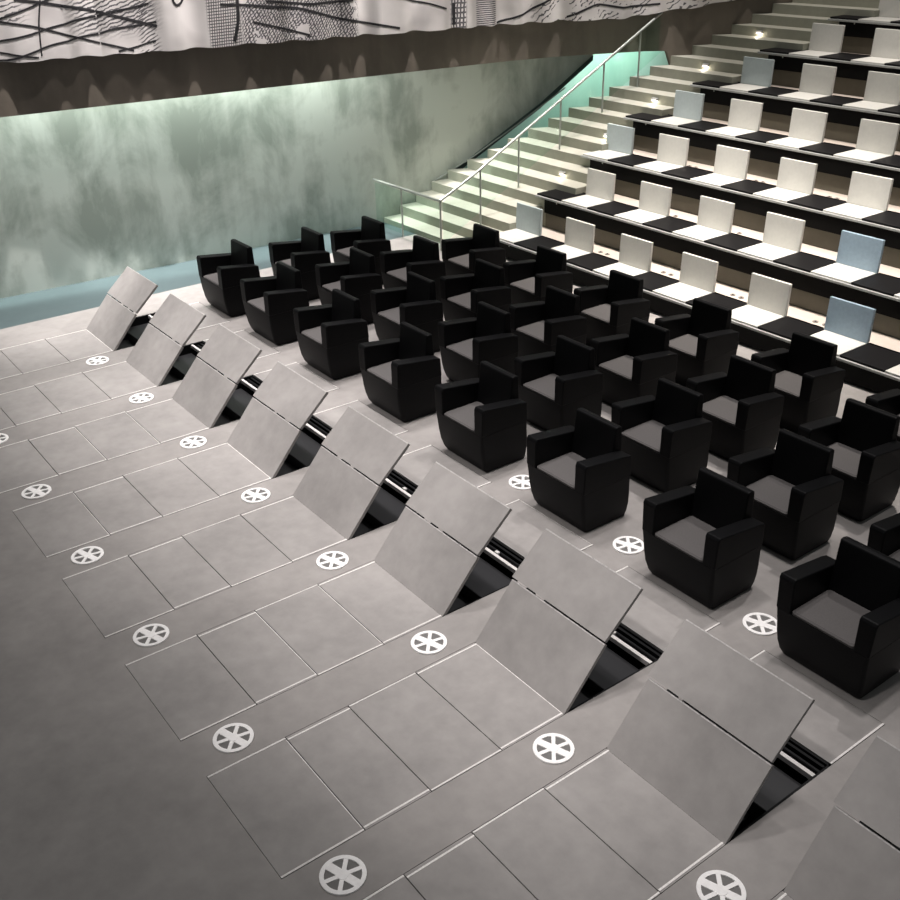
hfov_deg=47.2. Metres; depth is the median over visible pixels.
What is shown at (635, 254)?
seat
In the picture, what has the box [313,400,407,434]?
floor hatch
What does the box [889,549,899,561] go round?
seat cushion
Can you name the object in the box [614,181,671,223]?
seat
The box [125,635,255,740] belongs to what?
floor hatch
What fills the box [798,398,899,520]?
armchair
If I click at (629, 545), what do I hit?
floor vent
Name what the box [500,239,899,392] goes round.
bench ledge
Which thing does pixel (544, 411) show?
base
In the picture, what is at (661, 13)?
handrail
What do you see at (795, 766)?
pit
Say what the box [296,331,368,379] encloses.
tub
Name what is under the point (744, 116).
seat
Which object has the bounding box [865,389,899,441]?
armchair
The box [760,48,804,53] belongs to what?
seat
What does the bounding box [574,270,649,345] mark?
armchair
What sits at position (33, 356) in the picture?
floor hatch
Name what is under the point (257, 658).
floor hatch
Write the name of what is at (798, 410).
tub
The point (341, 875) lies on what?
floor vent
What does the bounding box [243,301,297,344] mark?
tub
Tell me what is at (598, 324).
tub
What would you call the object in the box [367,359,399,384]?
seat cushion
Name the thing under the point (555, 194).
seat
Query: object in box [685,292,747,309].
seat
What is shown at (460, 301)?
seat cushion
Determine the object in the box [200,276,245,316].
tub
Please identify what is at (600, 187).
seat
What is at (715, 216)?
seat
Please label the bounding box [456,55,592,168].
trim
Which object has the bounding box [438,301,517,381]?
armchair
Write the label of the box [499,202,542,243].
seat
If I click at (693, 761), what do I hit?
floor hatch
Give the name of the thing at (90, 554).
floor vent
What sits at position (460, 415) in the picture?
seat cushion
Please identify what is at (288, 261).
seat cushion
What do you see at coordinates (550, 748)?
floor vent
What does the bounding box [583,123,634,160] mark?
seat
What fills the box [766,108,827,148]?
seat
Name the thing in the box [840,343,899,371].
seat
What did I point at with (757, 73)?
seat
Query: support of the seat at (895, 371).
on the bench ledge at (872, 379)
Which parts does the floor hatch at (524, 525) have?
trim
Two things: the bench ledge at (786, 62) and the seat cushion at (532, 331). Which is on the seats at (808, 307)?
the bench ledge at (786, 62)
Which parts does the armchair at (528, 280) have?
armrest, backrest, armrest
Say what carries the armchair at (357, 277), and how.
on the floor
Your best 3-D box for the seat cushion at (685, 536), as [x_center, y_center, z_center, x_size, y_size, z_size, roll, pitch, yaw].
[1.878,0.674,7.853,0.427,0.038,0.481,-20,33,-32]
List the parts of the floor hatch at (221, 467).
edge trim, edge trim, trim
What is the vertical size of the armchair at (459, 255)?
0.862 m
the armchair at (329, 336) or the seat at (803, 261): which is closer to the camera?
the armchair at (329, 336)
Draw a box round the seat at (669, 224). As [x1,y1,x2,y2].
[642,216,696,232]
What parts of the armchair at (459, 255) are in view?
armrest, backrest, armrest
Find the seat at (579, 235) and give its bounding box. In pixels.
[552,217,594,258]
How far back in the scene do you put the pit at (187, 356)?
12.48 m
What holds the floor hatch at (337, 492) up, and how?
on the floor
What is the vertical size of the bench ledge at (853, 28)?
0.239 m
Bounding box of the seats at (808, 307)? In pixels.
[542,36,899,351]
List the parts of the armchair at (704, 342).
armrest, backrest, armrest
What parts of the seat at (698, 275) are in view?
backrest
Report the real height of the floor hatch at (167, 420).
0.044 m
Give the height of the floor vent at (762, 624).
0.014 m
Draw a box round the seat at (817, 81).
[778,63,836,100]
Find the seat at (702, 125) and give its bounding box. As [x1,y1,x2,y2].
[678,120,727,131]
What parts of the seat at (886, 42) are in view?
backrest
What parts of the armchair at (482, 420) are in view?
armrest, backrest, armrest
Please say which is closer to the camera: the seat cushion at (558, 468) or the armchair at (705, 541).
the armchair at (705, 541)
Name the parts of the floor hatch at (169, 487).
edge trim, edge trim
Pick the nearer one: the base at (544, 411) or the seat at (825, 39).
the base at (544, 411)
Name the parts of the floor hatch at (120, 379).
edge trim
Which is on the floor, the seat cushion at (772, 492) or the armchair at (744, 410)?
the armchair at (744, 410)
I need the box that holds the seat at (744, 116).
[706,98,762,137]
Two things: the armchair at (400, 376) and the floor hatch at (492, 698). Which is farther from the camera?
the armchair at (400, 376)
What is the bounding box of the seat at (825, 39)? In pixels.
[789,23,844,57]
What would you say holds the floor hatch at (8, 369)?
in the floor
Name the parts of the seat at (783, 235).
backrest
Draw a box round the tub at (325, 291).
[317,285,373,323]
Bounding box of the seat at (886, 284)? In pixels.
[851,273,899,295]
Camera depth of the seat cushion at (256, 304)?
12.66 m
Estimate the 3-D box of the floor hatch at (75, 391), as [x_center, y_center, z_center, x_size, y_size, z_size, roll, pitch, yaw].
[-4.232,-0.634,11.545,0.546,0.044,0.958,-20,33,-32]
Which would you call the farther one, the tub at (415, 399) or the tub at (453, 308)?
the tub at (453, 308)
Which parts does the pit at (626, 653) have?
hinge rod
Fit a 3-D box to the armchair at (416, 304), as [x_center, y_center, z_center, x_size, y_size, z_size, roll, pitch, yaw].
[-0.498,-1.613,12.264,0.578,0.862,0.742,-20,33,-32]
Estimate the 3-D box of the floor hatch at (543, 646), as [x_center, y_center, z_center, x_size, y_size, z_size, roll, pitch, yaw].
[0.737,1.218,7.211,0.698,0.844,0.968,-20,33,-32]
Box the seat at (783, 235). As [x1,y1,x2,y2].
[737,212,805,261]
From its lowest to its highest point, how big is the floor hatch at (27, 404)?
0.044 m
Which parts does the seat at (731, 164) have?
backrest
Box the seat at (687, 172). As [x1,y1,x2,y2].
[661,166,712,179]
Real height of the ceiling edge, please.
2.700 m
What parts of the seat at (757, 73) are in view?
backrest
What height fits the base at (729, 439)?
0.416 m
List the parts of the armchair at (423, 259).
armrest, backrest, armrest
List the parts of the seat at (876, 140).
backrest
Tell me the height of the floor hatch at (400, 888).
0.044 m
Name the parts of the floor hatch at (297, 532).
edge trim, edge trim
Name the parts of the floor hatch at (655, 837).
edge trim, edge trim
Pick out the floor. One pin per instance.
(100, 798)
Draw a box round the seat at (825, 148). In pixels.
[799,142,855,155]
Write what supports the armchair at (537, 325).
on the floor
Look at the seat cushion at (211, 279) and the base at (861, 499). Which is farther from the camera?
the seat cushion at (211, 279)
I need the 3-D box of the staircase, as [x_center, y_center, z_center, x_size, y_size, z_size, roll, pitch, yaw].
[3.439,-5.738,16.962,9.011,3.561,2.748,-10,29,-16]
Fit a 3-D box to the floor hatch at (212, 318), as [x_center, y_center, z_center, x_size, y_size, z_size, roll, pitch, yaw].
[-3.373,-1.747,13.597,0.566,0.044,0.958,-20,33,-32]
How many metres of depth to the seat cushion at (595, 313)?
12.12 m
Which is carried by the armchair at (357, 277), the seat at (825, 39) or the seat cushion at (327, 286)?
the seat cushion at (327, 286)
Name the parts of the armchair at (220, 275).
armrest, armrest, backrest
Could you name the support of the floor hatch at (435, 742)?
in the floor
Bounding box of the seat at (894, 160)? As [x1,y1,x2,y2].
[870,155,899,168]
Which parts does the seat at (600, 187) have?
backrest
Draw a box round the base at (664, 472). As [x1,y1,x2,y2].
[621,436,709,492]
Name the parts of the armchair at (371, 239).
armrest, armrest, backrest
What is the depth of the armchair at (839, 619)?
6.94 m
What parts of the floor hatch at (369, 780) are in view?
edge trim, edge trim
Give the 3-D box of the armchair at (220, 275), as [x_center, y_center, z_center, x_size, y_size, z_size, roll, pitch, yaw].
[-2.901,-2.281,13.621,0.578,0.862,0.742,-20,33,-32]
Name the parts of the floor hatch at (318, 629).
edge trim, trim, edge trim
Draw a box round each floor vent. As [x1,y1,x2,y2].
[0,433,8,443]
[21,484,51,499]
[71,546,103,564]
[86,356,108,365]
[129,393,153,403]
[133,624,169,646]
[180,436,206,448]
[213,723,253,752]
[241,488,269,502]
[316,551,348,569]
[319,855,366,895]
[411,631,446,654]
[509,475,530,489]
[533,733,574,763]
[613,536,643,554]
[696,870,745,899]
[742,612,776,635]
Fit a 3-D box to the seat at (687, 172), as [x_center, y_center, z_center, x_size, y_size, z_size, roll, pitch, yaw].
[3.477,-4.055,15.060,0.540,0.035,0.545,-20,33,-32]
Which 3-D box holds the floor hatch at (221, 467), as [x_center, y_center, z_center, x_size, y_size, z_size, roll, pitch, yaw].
[-2.176,0.191,9.909,0.526,0.044,0.958,-20,33,-32]
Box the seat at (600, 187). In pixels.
[562,168,615,208]
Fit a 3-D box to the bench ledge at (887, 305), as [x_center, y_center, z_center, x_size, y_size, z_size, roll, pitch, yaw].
[3.632,-2.682,13.735,0.601,0.239,6.901,-20,33,-32]
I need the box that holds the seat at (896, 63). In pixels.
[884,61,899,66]
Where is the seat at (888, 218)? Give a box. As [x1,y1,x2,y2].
[862,210,899,228]
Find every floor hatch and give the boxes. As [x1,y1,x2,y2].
[0,339,68,373]
[0,351,22,379]
[0,385,60,425]
[0,408,14,430]
[0,439,57,493]
[13,492,109,557]
[28,426,106,475]
[34,372,111,413]
[45,329,112,361]
[62,555,173,637]
[73,476,161,535]
[75,412,160,459]
[82,361,156,398]
[87,266,157,350]
[123,458,219,516]
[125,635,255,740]
[126,293,205,386]
[126,398,208,443]
[128,536,230,609]
[172,324,261,427]
[178,442,270,496]
[182,515,292,586]
[189,302,229,329]
[197,611,317,704]
[203,330,279,358]
[207,738,364,878]
[227,361,327,478]
[240,496,347,561]
[253,362,338,391]
[255,584,383,675]
[286,706,430,830]
[293,406,409,539]
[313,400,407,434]
[318,561,441,644]
[349,673,500,791]
[363,875,423,899]
[374,462,511,615]
[393,445,490,487]
[404,833,536,899]
[416,643,563,750]
[472,788,659,899]
[475,528,642,713]
[493,499,592,557]
[544,749,724,893]
[607,619,814,843]
[616,566,720,651]
[750,650,884,764]
[772,891,792,899]
[784,735,899,899]
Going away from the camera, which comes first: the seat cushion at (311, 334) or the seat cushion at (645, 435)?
the seat cushion at (645, 435)
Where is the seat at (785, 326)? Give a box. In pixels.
[757,316,823,339]
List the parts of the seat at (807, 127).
backrest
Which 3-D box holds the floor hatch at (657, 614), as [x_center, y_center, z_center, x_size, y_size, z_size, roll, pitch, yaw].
[1.492,1.212,7.837,0.566,0.044,0.958,-20,33,-32]
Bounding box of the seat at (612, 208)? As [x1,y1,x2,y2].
[587,201,638,215]
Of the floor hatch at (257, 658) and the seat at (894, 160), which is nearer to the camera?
the floor hatch at (257, 658)
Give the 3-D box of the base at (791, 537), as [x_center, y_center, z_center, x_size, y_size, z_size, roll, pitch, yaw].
[2.737,0.537,8.537,0.578,0.416,0.718,-20,33,-32]
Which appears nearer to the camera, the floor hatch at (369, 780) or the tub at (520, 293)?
the floor hatch at (369, 780)
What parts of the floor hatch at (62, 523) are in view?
edge trim, edge trim, trim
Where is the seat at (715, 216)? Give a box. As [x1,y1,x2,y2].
[672,195,734,241]
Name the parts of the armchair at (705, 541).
armrest, backrest, armrest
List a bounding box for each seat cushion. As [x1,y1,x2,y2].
[203,273,218,285]
[247,297,264,312]
[275,259,290,265]
[301,326,321,344]
[322,281,340,291]
[337,246,352,256]
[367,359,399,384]
[378,307,399,325]
[387,267,406,282]
[444,402,483,431]
[446,338,472,360]
[447,292,470,310]
[448,254,468,268]
[510,277,534,294]
[516,320,544,342]
[523,374,557,401]
[537,452,584,489]
[581,304,610,323]
[599,355,633,380]
[622,420,665,452]
[655,516,715,562]
[669,334,697,357]
[702,395,737,425]
[746,475,794,515]
[774,370,801,397]
[792,590,870,648]
[827,442,861,478]
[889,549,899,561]
[897,414,899,437]
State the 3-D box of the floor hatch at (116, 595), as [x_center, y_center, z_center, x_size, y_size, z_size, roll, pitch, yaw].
[-2.624,1.153,8.125,0.546,0.044,0.958,-20,33,-32]
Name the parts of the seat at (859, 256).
backrest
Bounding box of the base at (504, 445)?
[436,412,526,471]
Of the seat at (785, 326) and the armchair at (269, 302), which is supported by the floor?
the armchair at (269, 302)
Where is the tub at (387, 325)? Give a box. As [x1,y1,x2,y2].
[372,313,442,351]
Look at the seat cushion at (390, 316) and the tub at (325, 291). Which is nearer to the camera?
the seat cushion at (390, 316)
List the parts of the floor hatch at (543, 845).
edge trim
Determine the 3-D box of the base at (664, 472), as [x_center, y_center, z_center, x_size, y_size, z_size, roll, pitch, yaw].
[1.931,0.047,9.492,0.578,0.416,0.718,-20,33,-32]
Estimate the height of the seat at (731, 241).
0.035 m
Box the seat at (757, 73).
[720,56,774,91]
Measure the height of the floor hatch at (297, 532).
0.044 m
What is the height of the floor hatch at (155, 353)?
0.828 m
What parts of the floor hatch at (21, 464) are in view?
edge trim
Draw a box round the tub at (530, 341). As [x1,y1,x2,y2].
[511,329,585,356]
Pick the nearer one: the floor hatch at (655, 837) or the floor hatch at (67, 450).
the floor hatch at (655, 837)
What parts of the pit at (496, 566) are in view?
hinge rod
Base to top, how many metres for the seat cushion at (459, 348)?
0.038 m
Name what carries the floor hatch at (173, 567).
in the floor
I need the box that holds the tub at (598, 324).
[580,313,648,345]
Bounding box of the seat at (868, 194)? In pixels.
[823,171,893,219]
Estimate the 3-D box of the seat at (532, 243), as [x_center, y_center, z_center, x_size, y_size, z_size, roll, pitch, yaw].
[1.322,-3.041,15.181,0.540,0.035,0.545,-20,33,-32]
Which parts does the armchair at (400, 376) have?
armrest, backrest, armrest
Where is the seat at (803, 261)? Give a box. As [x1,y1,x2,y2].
[773,251,836,272]
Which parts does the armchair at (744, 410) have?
armrest, backrest, armrest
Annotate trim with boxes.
[0,222,413,328]
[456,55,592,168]
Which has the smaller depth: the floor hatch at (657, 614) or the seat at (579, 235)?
the floor hatch at (657, 614)
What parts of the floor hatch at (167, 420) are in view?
edge trim, edge trim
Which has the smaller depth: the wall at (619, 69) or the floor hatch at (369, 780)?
the floor hatch at (369, 780)
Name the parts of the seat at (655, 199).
backrest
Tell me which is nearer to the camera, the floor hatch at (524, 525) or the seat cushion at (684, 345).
the floor hatch at (524, 525)
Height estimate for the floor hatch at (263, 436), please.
0.837 m
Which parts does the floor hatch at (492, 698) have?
edge trim, trim, edge trim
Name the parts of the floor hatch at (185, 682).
edge trim, edge trim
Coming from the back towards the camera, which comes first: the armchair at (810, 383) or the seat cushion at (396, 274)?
the seat cushion at (396, 274)
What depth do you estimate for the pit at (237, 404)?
11.49 m
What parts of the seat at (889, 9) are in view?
backrest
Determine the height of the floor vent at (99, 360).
0.014 m
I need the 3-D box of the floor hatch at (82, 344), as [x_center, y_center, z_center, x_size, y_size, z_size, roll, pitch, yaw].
[-4.609,-1.288,12.789,0.526,0.044,0.958,-20,33,-32]
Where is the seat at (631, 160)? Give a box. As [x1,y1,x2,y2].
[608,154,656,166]
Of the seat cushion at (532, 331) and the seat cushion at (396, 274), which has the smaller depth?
the seat cushion at (532, 331)
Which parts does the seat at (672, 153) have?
backrest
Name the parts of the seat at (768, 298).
backrest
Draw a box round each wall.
[0,54,592,298]
[464,51,667,167]
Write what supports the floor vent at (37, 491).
in the floor
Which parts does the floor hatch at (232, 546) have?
edge trim, edge trim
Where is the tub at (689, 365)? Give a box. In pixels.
[669,348,736,386]
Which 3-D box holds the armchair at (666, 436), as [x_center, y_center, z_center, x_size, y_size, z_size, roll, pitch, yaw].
[1.926,-0.138,9.394,0.578,0.862,0.742,-20,33,-32]
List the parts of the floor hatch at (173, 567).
edge trim, edge trim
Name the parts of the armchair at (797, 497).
armrest, backrest, armrest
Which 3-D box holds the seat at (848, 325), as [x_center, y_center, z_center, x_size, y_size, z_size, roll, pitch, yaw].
[4.327,-1.393,11.547,0.561,0.423,0.568,-20,33,-32]
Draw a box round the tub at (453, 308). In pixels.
[441,298,510,320]
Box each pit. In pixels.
[117,313,167,349]
[132,341,216,385]
[173,375,269,428]
[240,415,337,478]
[297,470,417,538]
[375,531,524,616]
[553,606,662,714]
[606,700,830,844]
[783,831,891,899]
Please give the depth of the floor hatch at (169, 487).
9.60 m
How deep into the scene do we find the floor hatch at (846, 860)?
5.46 m
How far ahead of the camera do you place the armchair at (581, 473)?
8.77 m
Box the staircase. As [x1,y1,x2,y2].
[384,0,879,242]
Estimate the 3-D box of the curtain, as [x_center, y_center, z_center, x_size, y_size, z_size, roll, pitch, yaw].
[-2.586,-6.289,14.071,17.894,1.548,1.104,-15,31,-24]
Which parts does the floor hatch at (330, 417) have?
edge trim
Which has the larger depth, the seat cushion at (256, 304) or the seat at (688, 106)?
the seat at (688, 106)
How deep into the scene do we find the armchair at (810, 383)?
10.18 m
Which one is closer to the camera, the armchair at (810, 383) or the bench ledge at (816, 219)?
the armchair at (810, 383)
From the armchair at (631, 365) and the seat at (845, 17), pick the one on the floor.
the armchair at (631, 365)
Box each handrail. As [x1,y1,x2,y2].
[373,12,662,250]
[435,87,564,180]
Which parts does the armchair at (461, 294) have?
armrest, backrest, armrest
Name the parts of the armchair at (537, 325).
armrest, backrest, armrest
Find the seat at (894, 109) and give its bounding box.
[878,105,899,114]
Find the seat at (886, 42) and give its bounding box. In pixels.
[851,28,899,64]
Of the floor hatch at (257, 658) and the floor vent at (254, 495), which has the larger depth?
the floor vent at (254, 495)
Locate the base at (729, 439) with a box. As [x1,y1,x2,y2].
[702,412,781,459]
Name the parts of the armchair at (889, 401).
armrest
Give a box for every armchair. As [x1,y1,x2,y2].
[196,239,259,316]
[240,261,308,344]
[268,227,330,299]
[293,288,368,379]
[315,247,382,323]
[330,216,390,283]
[358,322,441,421]
[370,271,442,351]
[380,235,445,301]
[435,361,526,471]
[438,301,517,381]
[440,259,511,320]
[441,223,505,275]
[503,245,572,304]
[508,285,586,356]
[514,335,602,430]
[527,408,630,531]
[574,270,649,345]
[590,317,677,404]
[611,378,711,492]
[642,467,764,608]
[655,298,738,386]
[686,355,783,459]
[727,429,843,559]
[751,331,845,433]
[777,536,899,697]
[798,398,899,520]
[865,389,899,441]
[867,513,899,561]
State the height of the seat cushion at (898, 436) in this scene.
0.038 m
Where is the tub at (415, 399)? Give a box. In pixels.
[360,368,441,421]
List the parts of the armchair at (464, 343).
armrest, backrest, armrest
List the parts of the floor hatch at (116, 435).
edge trim, edge trim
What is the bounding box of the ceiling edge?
[0,0,791,116]
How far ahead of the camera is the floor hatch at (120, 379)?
11.80 m
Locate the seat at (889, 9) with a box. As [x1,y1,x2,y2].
[858,0,899,22]
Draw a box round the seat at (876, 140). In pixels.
[833,119,899,162]
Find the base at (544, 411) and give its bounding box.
[518,385,601,430]
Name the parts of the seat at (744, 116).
backrest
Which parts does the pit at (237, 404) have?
hinge rod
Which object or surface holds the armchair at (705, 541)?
on the floor
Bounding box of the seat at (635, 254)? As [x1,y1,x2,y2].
[592,234,652,276]
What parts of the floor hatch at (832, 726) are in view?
edge trim, edge trim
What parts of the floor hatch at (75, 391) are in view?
edge trim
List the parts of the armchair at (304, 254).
armrest, armrest, backrest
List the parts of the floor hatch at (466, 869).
edge trim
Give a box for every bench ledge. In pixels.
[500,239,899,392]
[535,195,899,319]
[580,155,899,249]
[623,117,899,187]
[690,84,899,133]
[757,51,899,80]
[828,18,899,38]
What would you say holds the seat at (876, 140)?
on the bench ledge at (828, 164)
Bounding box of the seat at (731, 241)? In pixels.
[704,233,762,251]
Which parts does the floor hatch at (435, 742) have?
edge trim, edge trim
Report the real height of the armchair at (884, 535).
0.862 m
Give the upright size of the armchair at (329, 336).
0.862 m
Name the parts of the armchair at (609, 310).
armrest, backrest, armrest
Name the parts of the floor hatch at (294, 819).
edge trim, edge trim, trim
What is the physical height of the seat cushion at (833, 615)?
0.038 m
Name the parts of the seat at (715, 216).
backrest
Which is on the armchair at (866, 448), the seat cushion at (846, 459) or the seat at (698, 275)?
the seat cushion at (846, 459)
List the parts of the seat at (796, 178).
backrest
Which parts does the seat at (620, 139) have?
backrest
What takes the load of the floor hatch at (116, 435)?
in the floor
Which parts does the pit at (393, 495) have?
hinge rod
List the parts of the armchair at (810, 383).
armrest, backrest, armrest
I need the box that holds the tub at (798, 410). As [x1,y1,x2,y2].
[774,388,841,433]
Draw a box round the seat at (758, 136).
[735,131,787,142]
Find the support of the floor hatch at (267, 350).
in the floor
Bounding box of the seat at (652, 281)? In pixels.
[635,271,678,291]
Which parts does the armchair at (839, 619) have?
armrest, backrest, armrest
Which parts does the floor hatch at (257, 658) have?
edge trim, trim, edge trim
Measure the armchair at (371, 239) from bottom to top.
0.862 m
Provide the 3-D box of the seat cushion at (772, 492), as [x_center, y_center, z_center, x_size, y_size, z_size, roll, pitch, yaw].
[2.675,0.366,8.396,0.427,0.038,0.481,-20,33,-32]
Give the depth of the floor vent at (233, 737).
6.67 m
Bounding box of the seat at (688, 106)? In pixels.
[651,90,704,126]
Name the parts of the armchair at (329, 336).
armrest, armrest, backrest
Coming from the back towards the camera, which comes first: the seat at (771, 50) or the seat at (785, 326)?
the seat at (771, 50)
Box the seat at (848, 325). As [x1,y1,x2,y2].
[810,296,875,355]
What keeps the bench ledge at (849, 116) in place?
on the seats at (808, 307)
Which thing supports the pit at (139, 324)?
in the floor
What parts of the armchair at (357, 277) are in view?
armrest, armrest, backrest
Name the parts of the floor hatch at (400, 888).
edge trim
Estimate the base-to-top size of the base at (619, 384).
0.416 m
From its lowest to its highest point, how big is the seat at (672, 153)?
0.423 m
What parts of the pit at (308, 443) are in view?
hinge rod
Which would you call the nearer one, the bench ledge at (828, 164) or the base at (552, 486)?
the base at (552, 486)
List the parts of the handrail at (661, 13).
post, post, post, post, post, post, post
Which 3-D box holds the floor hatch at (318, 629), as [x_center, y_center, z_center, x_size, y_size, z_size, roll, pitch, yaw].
[-0.988,1.339,7.705,0.546,0.044,0.958,-20,33,-32]
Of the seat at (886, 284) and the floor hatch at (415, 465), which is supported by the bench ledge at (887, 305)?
the seat at (886, 284)
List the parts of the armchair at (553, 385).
armrest, backrest, armrest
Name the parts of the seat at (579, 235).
backrest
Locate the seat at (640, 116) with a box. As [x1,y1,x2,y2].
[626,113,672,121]
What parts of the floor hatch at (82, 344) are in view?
edge trim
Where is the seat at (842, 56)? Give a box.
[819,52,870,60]
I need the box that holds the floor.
[0,234,899,899]
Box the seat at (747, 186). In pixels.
[721,179,775,194]
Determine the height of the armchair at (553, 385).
0.862 m
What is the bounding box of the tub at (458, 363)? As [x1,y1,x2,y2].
[439,346,517,381]
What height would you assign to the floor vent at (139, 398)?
0.014 m
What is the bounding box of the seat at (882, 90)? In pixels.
[843,71,899,110]
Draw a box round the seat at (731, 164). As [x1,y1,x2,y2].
[690,145,749,186]
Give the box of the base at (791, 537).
[752,501,839,559]
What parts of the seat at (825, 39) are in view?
backrest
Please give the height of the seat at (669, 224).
0.035 m
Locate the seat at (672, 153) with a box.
[634,133,689,172]
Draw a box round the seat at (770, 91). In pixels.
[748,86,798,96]
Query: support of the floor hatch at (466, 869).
in the floor
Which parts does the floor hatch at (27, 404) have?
edge trim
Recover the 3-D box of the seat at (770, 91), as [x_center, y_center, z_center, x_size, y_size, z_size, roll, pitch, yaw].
[4.951,-5.482,15.745,0.540,0.035,0.545,-20,33,-32]
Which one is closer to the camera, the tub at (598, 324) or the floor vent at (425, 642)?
the floor vent at (425, 642)
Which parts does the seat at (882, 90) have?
backrest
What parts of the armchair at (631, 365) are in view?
armrest, backrest, armrest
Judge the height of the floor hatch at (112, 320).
0.830 m
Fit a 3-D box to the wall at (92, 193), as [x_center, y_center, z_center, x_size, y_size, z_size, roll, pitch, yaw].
[-5.083,-4.133,14.345,18.791,3.537,0.162,-19,33,-29]
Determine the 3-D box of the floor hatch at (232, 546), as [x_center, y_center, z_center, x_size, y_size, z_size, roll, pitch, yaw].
[-1.799,0.846,8.665,0.546,0.044,0.958,-20,33,-32]
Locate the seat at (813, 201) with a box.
[787,194,846,210]
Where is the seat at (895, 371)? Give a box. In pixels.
[885,364,899,377]
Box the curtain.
[0,0,732,62]
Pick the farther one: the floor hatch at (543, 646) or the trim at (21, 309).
the trim at (21, 309)
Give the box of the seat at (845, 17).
[830,15,869,20]
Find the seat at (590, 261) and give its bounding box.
[567,252,618,270]
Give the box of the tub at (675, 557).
[643,530,761,608]
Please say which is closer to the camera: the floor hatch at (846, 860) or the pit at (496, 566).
the floor hatch at (846, 860)
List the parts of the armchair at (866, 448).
armrest, backrest, armrest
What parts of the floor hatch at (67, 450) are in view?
edge trim, edge trim, trim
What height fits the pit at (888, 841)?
0.670 m
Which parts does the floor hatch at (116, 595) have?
edge trim, edge trim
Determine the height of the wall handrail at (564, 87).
1.251 m
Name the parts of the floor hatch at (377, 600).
edge trim, edge trim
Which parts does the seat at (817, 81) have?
backrest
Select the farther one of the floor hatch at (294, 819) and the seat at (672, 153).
the seat at (672, 153)
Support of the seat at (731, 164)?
on the bench ledge at (816, 219)
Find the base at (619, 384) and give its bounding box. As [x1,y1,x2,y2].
[595,366,675,404]
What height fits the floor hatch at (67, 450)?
0.044 m
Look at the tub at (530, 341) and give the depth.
11.58 m
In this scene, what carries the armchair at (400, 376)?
on the floor
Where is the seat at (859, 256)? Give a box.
[811,230,884,283]
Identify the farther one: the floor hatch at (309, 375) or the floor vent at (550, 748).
the floor hatch at (309, 375)
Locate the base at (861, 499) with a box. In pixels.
[831,468,899,520]
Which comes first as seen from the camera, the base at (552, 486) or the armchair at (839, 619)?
the armchair at (839, 619)
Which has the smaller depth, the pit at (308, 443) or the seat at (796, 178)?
the pit at (308, 443)
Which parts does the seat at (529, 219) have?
backrest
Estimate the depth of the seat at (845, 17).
16.32 m
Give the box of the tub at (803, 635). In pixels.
[777,607,899,697]
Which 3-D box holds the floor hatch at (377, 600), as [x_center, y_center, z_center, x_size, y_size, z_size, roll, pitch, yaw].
[-0.554,1.178,7.989,0.526,0.044,0.958,-20,33,-32]
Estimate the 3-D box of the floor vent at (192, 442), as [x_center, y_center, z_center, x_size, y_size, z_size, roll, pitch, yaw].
[-2.587,-0.078,10.378,0.265,0.014,0.265,-20,33,-32]
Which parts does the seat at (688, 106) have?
backrest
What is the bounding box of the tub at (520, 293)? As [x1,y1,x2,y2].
[505,284,572,304]
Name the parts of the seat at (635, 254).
backrest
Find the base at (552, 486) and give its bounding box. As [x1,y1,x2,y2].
[528,464,629,531]
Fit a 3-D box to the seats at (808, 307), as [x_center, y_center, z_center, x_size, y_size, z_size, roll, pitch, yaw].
[7.056,-3.703,13.150,7.881,3.409,11.206,-20,33,-32]
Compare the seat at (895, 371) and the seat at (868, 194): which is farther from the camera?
the seat at (868, 194)
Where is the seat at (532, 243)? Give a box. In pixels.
[514,236,564,251]
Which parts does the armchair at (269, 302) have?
armrest, armrest, backrest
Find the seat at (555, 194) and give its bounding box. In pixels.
[537,189,585,200]
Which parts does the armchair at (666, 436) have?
armrest, backrest, armrest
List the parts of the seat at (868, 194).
backrest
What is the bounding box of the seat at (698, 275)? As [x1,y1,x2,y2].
[653,252,718,302]
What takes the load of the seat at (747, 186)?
on the bench ledge at (816, 219)
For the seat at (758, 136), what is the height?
0.035 m
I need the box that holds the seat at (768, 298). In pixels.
[731,273,791,327]
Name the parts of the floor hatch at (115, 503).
edge trim, edge trim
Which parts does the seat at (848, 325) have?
backrest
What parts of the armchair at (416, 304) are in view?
armrest, armrest, backrest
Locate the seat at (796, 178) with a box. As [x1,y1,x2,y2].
[753,157,817,202]
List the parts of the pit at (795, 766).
hinge rod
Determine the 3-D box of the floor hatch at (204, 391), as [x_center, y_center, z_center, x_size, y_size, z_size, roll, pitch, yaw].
[-2.506,-0.750,11.054,0.700,0.834,0.968,-20,33,-32]
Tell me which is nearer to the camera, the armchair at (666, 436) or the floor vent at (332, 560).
the floor vent at (332, 560)
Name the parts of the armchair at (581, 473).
armrest, backrest, armrest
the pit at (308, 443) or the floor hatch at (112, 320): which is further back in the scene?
the floor hatch at (112, 320)

